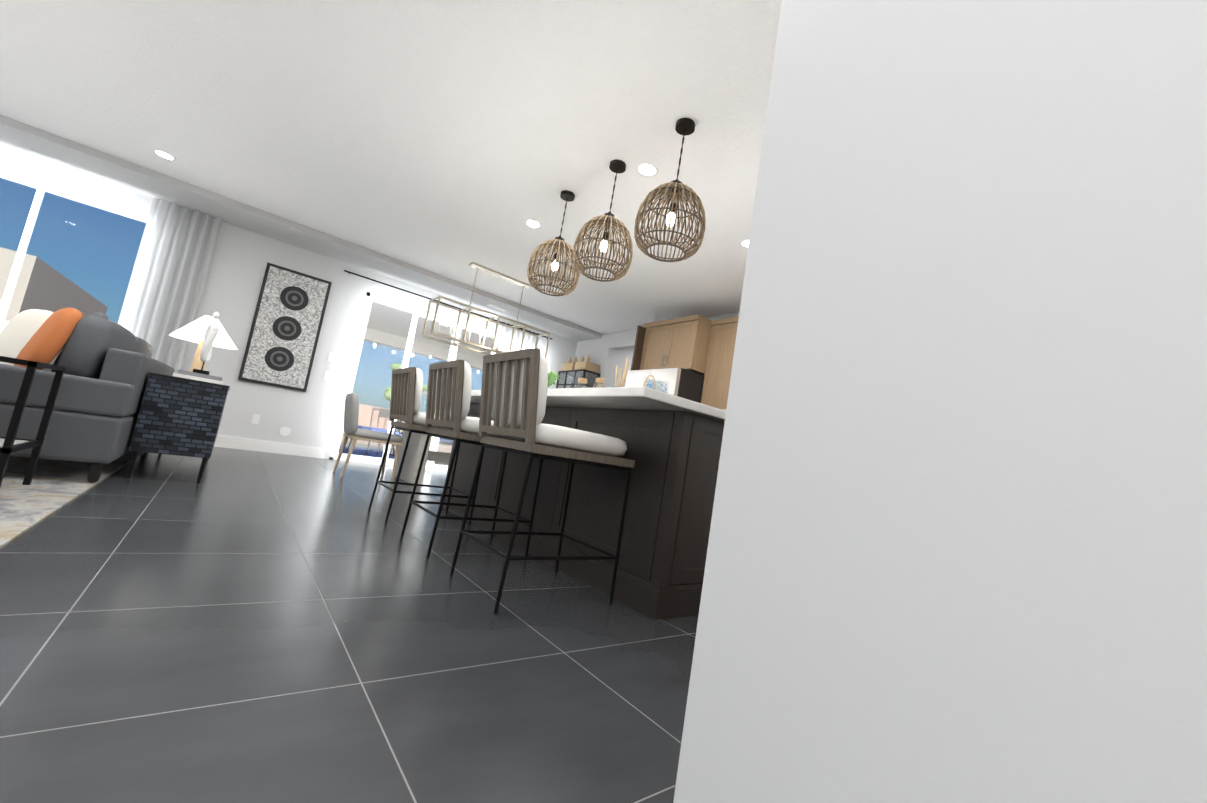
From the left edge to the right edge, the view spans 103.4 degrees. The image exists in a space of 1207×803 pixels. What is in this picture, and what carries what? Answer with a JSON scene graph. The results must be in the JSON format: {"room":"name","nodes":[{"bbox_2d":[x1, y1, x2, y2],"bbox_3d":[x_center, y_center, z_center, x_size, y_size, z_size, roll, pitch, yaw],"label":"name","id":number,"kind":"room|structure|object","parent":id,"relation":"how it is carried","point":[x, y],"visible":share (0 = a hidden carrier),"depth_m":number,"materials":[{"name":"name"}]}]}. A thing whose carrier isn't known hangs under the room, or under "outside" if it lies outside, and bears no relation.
{"room":"kitchen","nodes":[
{"label":"kitchen","id":0,"kind":"room"},
{"bbox_2d":[118,197,221,372],"bbox_3d":[-4.935,-0.917,5.292,0.600,2.625,0.110,14,-8,-37],"label":"curtain","id":1,"kind":"object","parent":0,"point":[165,290],"visible":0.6,"depth_m":5.34,"materials":[{"name":"white fabric"}]},
{"bbox_2d":[0,146,576,458],"bbox_3d":[-4.707,-0.861,5.693,10.600,2.720,0.150,14,-8,-37],"label":"wall","id":2,"kind":"structure","parent":0,"point":[241,257],"depth_m":6.00,"materials":[{"name":"white paint"}]},
{"bbox_2d":[0,171,147,327],"bbox_3d":[-5.833,-1.469,4.765,1.840,1.500,0.150,14,-8,-37],"label":"window","id":3,"kind":"structure","parent":2,"relation":"in","point":[42,189],"depth_m":4.82,"materials":[{"name":"white"}]},
{"bbox_2d":[251,414,259,423],"bbox_3d":[-4.313,0.218,5.914,0.075,0.120,0.009,14,-8,-37],"label":"electrical outlet","id":4,"kind":"object","parent":2,"relation":"attached to","point":[255,419],"depth_m":5.91,"materials":[{"name":"white plastic"}]},
{"bbox_2d":[214,435,325,458],"bbox_3d":[-6.265,0.047,4.378,6.600,0.140,0.019,14,-8,-37],"label":"baseboard","id":5,"kind":"structure","parent":2,"relation":"attached to","point":[263,446],"depth_m":5.98,"materials":[{"name":"white paint"}]},
{"bbox_2d":[238,262,331,391],"bbox_3d":[-4.040,-0.931,6.088,0.720,1.500,0.046,14,-8,-37],"label":"wall art","id":6,"kind":"object","parent":2,"relation":"attached to","point":[284,334],"visible":1,"depth_m":6.06,"materials":[{"name":"grey paper"}]},
{"bbox_2d":[280,427,290,435],"bbox_3d":[-4.074,0.381,6.103,0.120,0.120,0.008,14,-8,-37],"label":"electrical outlet","id":7,"kind":"object","parent":2,"relation":"attached to","point":[285,431],"depth_m":6.10,"materials":[{"name":"white plastic"}]},
{"bbox_2d":[323,370,330,379],"bbox_3d":[-3.697,-0.350,6.388,0.075,0.120,0.009,14,-8,-37],"label":"switch plate","id":8,"kind":"object","parent":2,"relation":"attached to","point":[327,375],"depth_m":6.38,"materials":[{"name":"white plastic"}]},
{"bbox_2d":[328,352,335,361],"bbox_3d":[-3.657,-0.595,6.416,0.075,0.120,0.009,14,-8,-37],"label":"switch plate","id":9,"kind":"object","parent":2,"relation":"attached to","point":[331,358],"depth_m":6.41,"materials":[{"name":"white plastic"}]},
{"bbox_2d":[329,292,499,471],"bbox_3d":[-2.487,-0.112,7.437,2.750,2.360,0.120,14,-8,-37],"label":"door frame","id":10,"kind":"structure","parent":2,"relation":"attached to","point":[370,298],"depth_m":6.89,"materials":[{"name":"white"}]},
{"bbox_2d":[344,270,552,339],"bbox_3d":[-2.223,-1.433,7.463,3.350,0.038,0.110,14,-8,-37],"label":"curtain rod","id":11,"kind":"object","parent":2,"relation":"attached to","point":[349,272],"visible":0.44,"depth_m":7.10,"materials":[{"name":"black metal"}]},
{"bbox_2d":[497,326,542,353],"bbox_3d":[-1.564,0.019,7.945,0.780,2.475,0.110,14,-8,-37],"label":"curtain","id":12,"kind":"object","parent":11,"relation":"hanging from","point":[529,341],"visible":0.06,"depth_m":7.98,"materials":[{"name":"white fabric"}]},
{"bbox_2d":[0,447,698,802],"bbox_3d":[-0.964,0.800,2.171,12.750,0.120,10.350,14,-8,-37],"label":"floor","id":13,"kind":"structure","parent":0,"point":[240,626],"depth_m":1.27,"materials":[{"name":"tile"}]},
{"bbox_2d":[0,451,143,548],"bbox_3d":[-4.309,0.149,1.891,3.300,0.011,4.850,14,-8,-37],"label":"rug","id":14,"kind":"object","parent":13,"relation":"on","point":[54,486],"visible":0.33,"depth_m":2.43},
{"bbox_2d":[0,356,64,486],"bbox_3d":[-2.965,0.075,2.162,0.510,0.627,0.480,14,-8,-37],"label":"side table","id":15,"kind":"object","parent":14,"relation":"on","point":[10,442],"visible":1,"depth_m":2.19,"materials":[{"name":"black metal"}]},
{"bbox_2d":[0,308,174,482],"bbox_3d":[-3.866,-0.131,3.410,0.975,1.020,2.360,14,-8,-37],"label":"sofa","id":16,"kind":"object","parent":14,"relation":"on","point":[104,361],"visible":0.75,"depth_m":2.74,"materials":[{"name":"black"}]},
{"bbox_2d":[126,372,229,483],"bbox_3d":[-3.437,0.180,3.940,0.422,0.695,1.912,14,-8,-37],"label":"console table","id":17,"kind":"object","parent":13,"relation":"on","point":[179,416],"visible":1,"depth_m":3.20,"materials":[{"name":"black"}]},
{"bbox_2d":[173,370,222,384],"bbox_3d":[-3.257,-0.190,3.847,0.300,0.065,0.340,14,-8,-37],"label":"books","id":18,"kind":"object","parent":17,"relation":"on","point":[198,376],"visible":0.82,"depth_m":3.72,"materials":[{"name":"white paper"}]},
{"bbox_2d":[193,312,219,374],"bbox_3d":[-3.207,-0.478,3.877,0.100,0.520,0.142,14,-8,-37],"label":"sculpture","id":19,"kind":"object","parent":18,"relation":"on","point":[211,331],"visible":1,"depth_m":3.84,"materials":[{"name":"white ceramic"}]},
{"bbox_2d":[169,315,237,371],"bbox_3d":[-3.789,-0.492,4.506,0.510,0.635,0.510,14,-8,-37],"label":"table lamp","id":20,"kind":"object","parent":17,"relation":"on","point":[194,331],"visible":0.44,"depth_m":4.45,"materials":[{"name":"white fabric"}]},
{"bbox_2d":[333,393,403,481],"bbox_3d":[-2.546,0.386,5.213,0.602,0.866,0.510,14,-8,-37],"label":"dining chair","id":21,"kind":"object","parent":13,"relation":"on","point":[351,416],"visible":0.96,"depth_m":5.02,"materials":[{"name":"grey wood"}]},
{"bbox_2d":[378,408,450,483],"bbox_3d":[-1.692,0.660,5.936,2.000,0.765,0.960,14,-8,-37],"label":"dining table","id":22,"kind":"object","parent":13,"relation":"on","point":[412,459],"visible":0.27,"depth_m":5.39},
{"bbox_2d":[368,367,483,526],"bbox_3d":[-1.227,0.316,3.399,0.612,1.021,0.474,14,-8,-37],"label":"bar stool","id":23,"kind":"object","parent":13,"relation":"on","point":[406,393],"visible":0.73,"depth_m":3.20,"materials":[{"name":"wood"}]},
{"bbox_2d":[401,359,542,557],"bbox_3d":[-0.727,0.325,2.762,0.612,1.021,0.474,14,-8,-37],"label":"bar stool","id":24,"kind":"object","parent":13,"relation":"on","point":[449,392],"visible":0.71,"depth_m":2.58,"materials":[{"name":"wood"}]},
{"bbox_2d":[449,348,634,613],"bbox_3d":[-0.256,0.333,2.159,0.612,1.021,0.474,14,-8,-37],"label":"bar stool","id":25,"kind":"object","parent":13,"relation":"on","point":[514,387],"visible":1,"depth_m":2.01,"materials":[{"name":"wood"}]},
{"bbox_2d":[440,403,724,619],"bbox_3d":[-0.099,0.565,3.366,1.056,0.888,2.624,14,-8,-37],"label":"kitchen island","id":26,"kind":"object","parent":13,"relation":"on","point":[675,455],"visible":0.56,"depth_m":2.27,"materials":[{"name":"brown wood"}]},
{"bbox_2d":[424,387,725,421],"bbox_3d":[-0.137,0.082,3.348,1.390,0.041,2.700,14,-8,-37],"label":"island countertop","id":27,"kind":"structure","parent":26,"relation":"on","point":[640,398],"depth_m":2.13,"materials":[{"name":"white stone"}]},
{"bbox_2d":[548,371,561,386],"bbox_3d":[-0.469,-0.090,3.870,0.294,0.303,0.289,14,-8,-37],"label":"plant","id":28,"kind":"object","parent":27,"relation":"on","point":[552,377],"visible":0.04,"depth_m":3.85,"materials":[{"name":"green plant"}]},
{"bbox_2d":[556,369,599,387],"bbox_3d":[-0.589,0.473,8.220,0.334,2.000,0.800,14,-8,-37],"label":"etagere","id":29,"kind":"object","parent":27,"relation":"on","point":[590,376],"visible":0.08,"depth_m":8.20,"materials":[{"name":"black metal"}]},
{"bbox_2d":[562,357,574,370],"bbox_3d":[-0.517,-0.646,8.508,0.285,0.281,0.330,14,-8,-37],"label":"basket","id":30,"kind":"object","parent":29,"relation":"on","point":[566,366],"depth_m":8.42,"materials":[{"name":"beige"}]},
{"bbox_2d":[573,355,599,372],"bbox_3d":[-0.277,-0.642,8.201,0.285,0.281,0.330,14,-8,-37],"label":"basket","id":31,"kind":"object","parent":29,"relation":"on","point":[587,364],"depth_m":8.09,"materials":[{"name":"beige"}]},
{"bbox_3d":[0.111,0.024,2.969,0.350,0.065,0.880,14,-8,-37],"label":"tray","id":32,"kind":"object","parent":27,"relation":"on","visible":0},
{"bbox_2d":[576,378,586,387],"bbox_3d":[-0.153,-0.066,3.193,0.079,0.180,0.079,4,-8,40],"label":"jar","id":33,"kind":"object","parent":32,"relation":"on","point":[582,381],"depth_m":3.18,"materials":[{"name":"clear glass"}]},
{"bbox_2d":[593,378,605,387],"bbox_3d":[-0.031,-0.048,3.264,0.080,0.200,0.193,9,-7,7],"label":"jar","id":34,"kind":"object","parent":32,"relation":"on","point":[599,381],"depth_m":3.20,"materials":[{"name":"clear glass"}]},
{"bbox_2d":[612,358,628,386],"bbox_3d":[0.109,-0.117,3.042,0.124,0.330,0.124,14,-8,-37],"label":"utensil crock","id":35,"kind":"object","parent":32,"relation":"on","point":[622,383],"visible":0.21,"depth_m":3.03,"materials":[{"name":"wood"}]},
{"bbox_2d":[643,375,655,389],"bbox_3d":[0.261,-0.058,2.730,0.111,0.193,0.107,14,-8,-37],"label":"basket tray","id":36,"kind":"object","parent":32,"relation":"on","point":[654,381],"visible":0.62,"depth_m":2.73,"materials":[{"name":"brown wood"}]},
{"bbox_2d":[642,376,668,393],"bbox_3d":[0.308,-0.041,2.842,0.170,0.199,0.057,11,-7,-17],"label":"book","id":37,"kind":"object","parent":32,"relation":"on","point":[662,385],"visible":0.36,"depth_m":2.85,"materials":[{"name":"white paper"}]},
{"bbox_2d":[631,326,645,370],"bbox_3d":[0.560,0.244,6.523,0.738,2.440,0.033,14,-8,-37],"label":"panel","id":38,"kind":"object","parent":13,"relation":"on","point":[638,348],"visible":0.14,"depth_m":6.42,"materials":[{"name":"brown wood"}]},
{"bbox_2d":[625,368,704,402],"bbox_3d":[0.734,0.545,6.054,0.859,1.800,0.907,14,-8,-37],"label":"refrigerator","id":39,"kind":"object","parent":13,"relation":"on","point":[685,384],"visible":0.02,"depth_m":5.73,"materials":[{"name":"silver metal"}]},
{"bbox_2d":[0,0,780,341],"bbox_3d":[-0.509,-1.960,2.487,12.750,0.210,10.350,14,-8,-37],"label":"ceiling","id":40,"kind":"structure","parent":0,"point":[436,146],"depth_m":3.42,"materials":[{"name":"white paint"}]},
{"bbox_2d":[152,149,176,160],"bbox_3d":[-4.072,-2.286,4.424,0.168,0.006,0.168,9,-7,7],"label":"recessed light","id":41,"kind":"object","parent":40,"relation":"in","point":[160,153],"depth_m":4.42,"materials":[{"name":"white"}]},
{"bbox_2d":[422,262,549,357],"bbox_3d":[-1.401,-1.128,6.113,1.548,1.033,0.348,14,-8,-37],"label":"dining chandelier","id":42,"kind":"object","parent":40,"relation":"hanging from","point":[493,273],"visible":0.77,"depth_m":5.97,"materials":[{"name":"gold metal"}]},
{"bbox_2d":[486,304,506,311],"bbox_3d":[-1.664,-1.469,7.465,0.300,0.008,0.160,14,-8,-37],"label":"ceiling vent","id":43,"kind":"object","parent":40,"relation":"in","point":[497,307],"visible":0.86,"depth_m":7.45,"materials":[{"name":"white metal"}]},
{"bbox_2d":[524,219,541,227],"bbox_3d":[-0.677,-1.709,4.589,0.168,0.006,0.168,3,-9,43],"label":"recessed light","id":44,"kind":"object","parent":40,"relation":"in","point":[532,223],"depth_m":4.58,"materials":[{"name":"white"}]},
{"bbox_2d":[527,190,579,295],"bbox_3d":[-0.364,-1.308,3.912,0.423,0.841,0.423,14,-8,-37],"label":"pendant light","id":45,"kind":"object","parent":40,"relation":"hanging from","point":[559,243],"visible":0.98,"depth_m":3.81,"materials":[{"name":"brown wicker"}]},
{"bbox_2d":[573,159,632,281],"bbox_3d":[0.037,-1.300,3.401,0.423,0.841,0.423,14,-8,-37],"label":"pendant light","id":46,"kind":"object","parent":40,"relation":"hanging from","point":[608,221],"visible":1,"depth_m":3.30,"materials":[{"name":"brown wicker"}]},
{"bbox_2d":[636,162,658,176],"bbox_3d":[0.316,-1.676,3.449,0.168,0.006,0.168,9,-7,7],"label":"recessed light","id":47,"kind":"object","parent":40,"relation":"in","point":[647,169],"depth_m":3.44,"materials":[{"name":"white"}]},
{"bbox_2d":[634,118,705,261],"bbox_3d":[0.438,-1.293,2.889,0.423,0.841,0.423,14,-8,-37],"label":"pendant light","id":48,"kind":"object","parent":40,"relation":"hanging from","point":[677,191],"visible":1,"depth_m":2.81,"materials":[{"name":"brown wicker"}]},
{"bbox_2d":[739,239,748,247],"bbox_3d":[1.308,-1.417,4.280,0.168,0.006,0.168,9,-7,7],"label":"recessed light","id":49,"kind":"object","parent":40,"relation":"in","point":[744,243],"depth_m":4.28,"materials":[{"name":"white"}]},
{"bbox_2d":[610,348,633,386],"bbox_3d":[0.819,0.402,8.775,2.150,2.720,0.140,14,-8,-37],"label":"wall","id":50,"kind":"structure","parent":0,"point":[621,357],"depth_m":8.25,"materials":[{"name":"white paint"}]},
{"bbox_2d":[570,312,738,386],"bbox_3d":[1.807,0.210,5.685,0.150,2.720,7.920,14,-8,-37],"label":"wall","id":51,"kind":"structure","parent":0,"point":[602,350],"depth_m":8.12,"materials":[{"name":"white paint"}]},
{"bbox_2d":[640,320,667,369],"bbox_3d":[0.931,-0.668,6.446,0.617,0.670,0.522,14,-8,-37],"label":"upper cabinet","id":52,"kind":"object","parent":51,"relation":"attached to","point":[654,334],"depth_m":6.32,"materials":[{"name":"brown wood"}]},
{"bbox_2d":[660,314,711,375],"bbox_3d":[1.182,-0.663,6.125,0.617,0.670,0.520,14,-8,-37],"label":"upper cabinet","id":53,"kind":"object","parent":51,"relation":"attached to","point":[701,345],"depth_m":5.87,"materials":[{"name":"brown wood"}]},
{"bbox_2d":[701,316,738,410],"bbox_3d":[1.565,-0.422,5.766,0.367,1.100,0.524,14,-8,-37],"label":"upper cabinet","id":54,"kind":"object","parent":51,"relation":"attached to","point":[721,345],"depth_m":5.71,"materials":[{"name":"brown wood"}]},
{"bbox_2d":[724,318,738,409],"bbox_3d":[1.836,-0.417,5.420,0.367,1.100,0.580,14,-8,-37],"label":"upper cabinet","id":55,"kind":"object","parent":51,"relation":"attached to","point":[725,407],"depth_m":5.57,"materials":[{"name":"brown wood"}]},
{"bbox_2d":[673,0,836,802],"bbox_3d":[0.280,-0.617,0.661,0.080,2.720,0.002,14,-8,-37],"label":"wall","id":56,"kind":"structure","parent":0,"point":[718,721],"depth_m":0.53,"materials":[{"name":"white paint"}]},
{"bbox_2d":[1149,112,1206,715],"bbox_3d":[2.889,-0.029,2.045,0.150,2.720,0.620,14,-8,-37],"label":"wall","id":57,"kind":"structure","parent":0,"point":[1178,610],"depth_m":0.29,"materials":[{"name":"white paint"}]},
{"label":"outside","id":58,"kind":"structure","parent":0,"visible":0},
{"bbox_2d":[341,429,451,452],"bbox_3d":[-16.833,2.231,36.350,100.000,0.130,63.000,14,-8,-37],"label":"ground","id":59,"kind":"structure","parent":58,"point":[447,448],"depth_m":15.17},
{"bbox_2d":[0,247,107,321],"bbox_3d":[-20.384,-3.031,9.993,12.500,3.120,8.000,14,-8,-37],"label":"wall","id":60,"kind":"structure","parent":59,"relation":"on","point":[31,274],"depth_m":11.36,"materials":[{"name":"beige paint"}]},
{"bbox_2d":[358,404,404,432],"bbox_3d":[-5.704,1.677,22.384,100.000,1.670,27.300,14,-8,-37],"label":"wall","id":61,"kind":"structure","parent":59,"relation":"on","point":[364,414],"depth_m":31.68,"materials":[{"name":"beige paint"}]},
{"bbox_2d":[340,442,448,465],"bbox_3d":[-5.361,0.774,8.222,15.000,0.110,4.600,14,-8,-37],"label":"patio slab","id":62,"kind":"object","parent":59,"relation":"on","point":[373,447],"depth_m":10.31,"materials":[{"name":"grey"}]},
{"bbox_2d":[338,445,429,467],"bbox_3d":[-4.781,0.799,8.136,3.400,0.008,3.050,14,-8,-37],"label":"rug","id":63,"kind":"object","parent":62,"relation":"on","point":[357,451],"depth_m":8.76,"materials":[{"name":"blue fabric"}]},
{"bbox_2d":[346,408,401,455],"bbox_3d":[-3.860,0.530,8.124,0.769,0.815,0.769,14,-8,-37],"label":"patio chair","id":64,"kind":"object","parent":63,"relation":"on","point":[376,429],"depth_m":8.01,"materials":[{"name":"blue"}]},
{"bbox_2d":[380,433,402,454],"bbox_3d":[-4.106,0.822,9.332,0.720,0.430,0.720,14,-8,-37],"label":"patio table","id":65,"kind":"object","parent":63,"relation":"on","point":[392,451],"depth_m":9.29,"materials":[{"name":"grey"}]},
{"bbox_2d":[434,437,452,445],"bbox_3d":[-3.189,0.788,9.415,0.769,0.815,0.769,14,-8,-37],"label":"patio chair","id":66,"kind":"object","parent":62,"relation":"on","point":[447,442],"depth_m":9.18,"materials":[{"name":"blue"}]},
{"bbox_2d":[384,363,427,432],"bbox_3d":[-9.892,0.077,24.453,2.562,3.683,2.849,14,-8,-37],"label":"tree","id":67,"kind":"object","parent":59,"relation":"on","point":[387,394],"depth_m":23.72,"materials":[{"name":"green plant"}]},
{"bbox_3d":[-5.146,-0.132,11.045,5.800,2.370,0.400,14,-8,-37],"label":"columns","id":68,"kind":"structure","parent":0,"visible":0},
{"bbox_2d":[364,302,498,369],"bbox_3d":[-2.507,-1.201,10.428,8.700,0.440,4.600,14,-8,-37],"label":"roof","id":69,"kind":"structure","parent":68,"relation":"on","point":[434,350],"depth_m":10.77,"materials":[{"name":"beige"}]},
{"bbox_2d":[365,340,478,372],"bbox_3d":[-4.817,-1.190,10.970,5.053,0.174,0.053,14,-8,-37],"label":"bulbs","id":70,"kind":"object","parent":69,"relation":"hanging from","point":[374,345],"depth_m":11.04,"materials":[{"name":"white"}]}
]}

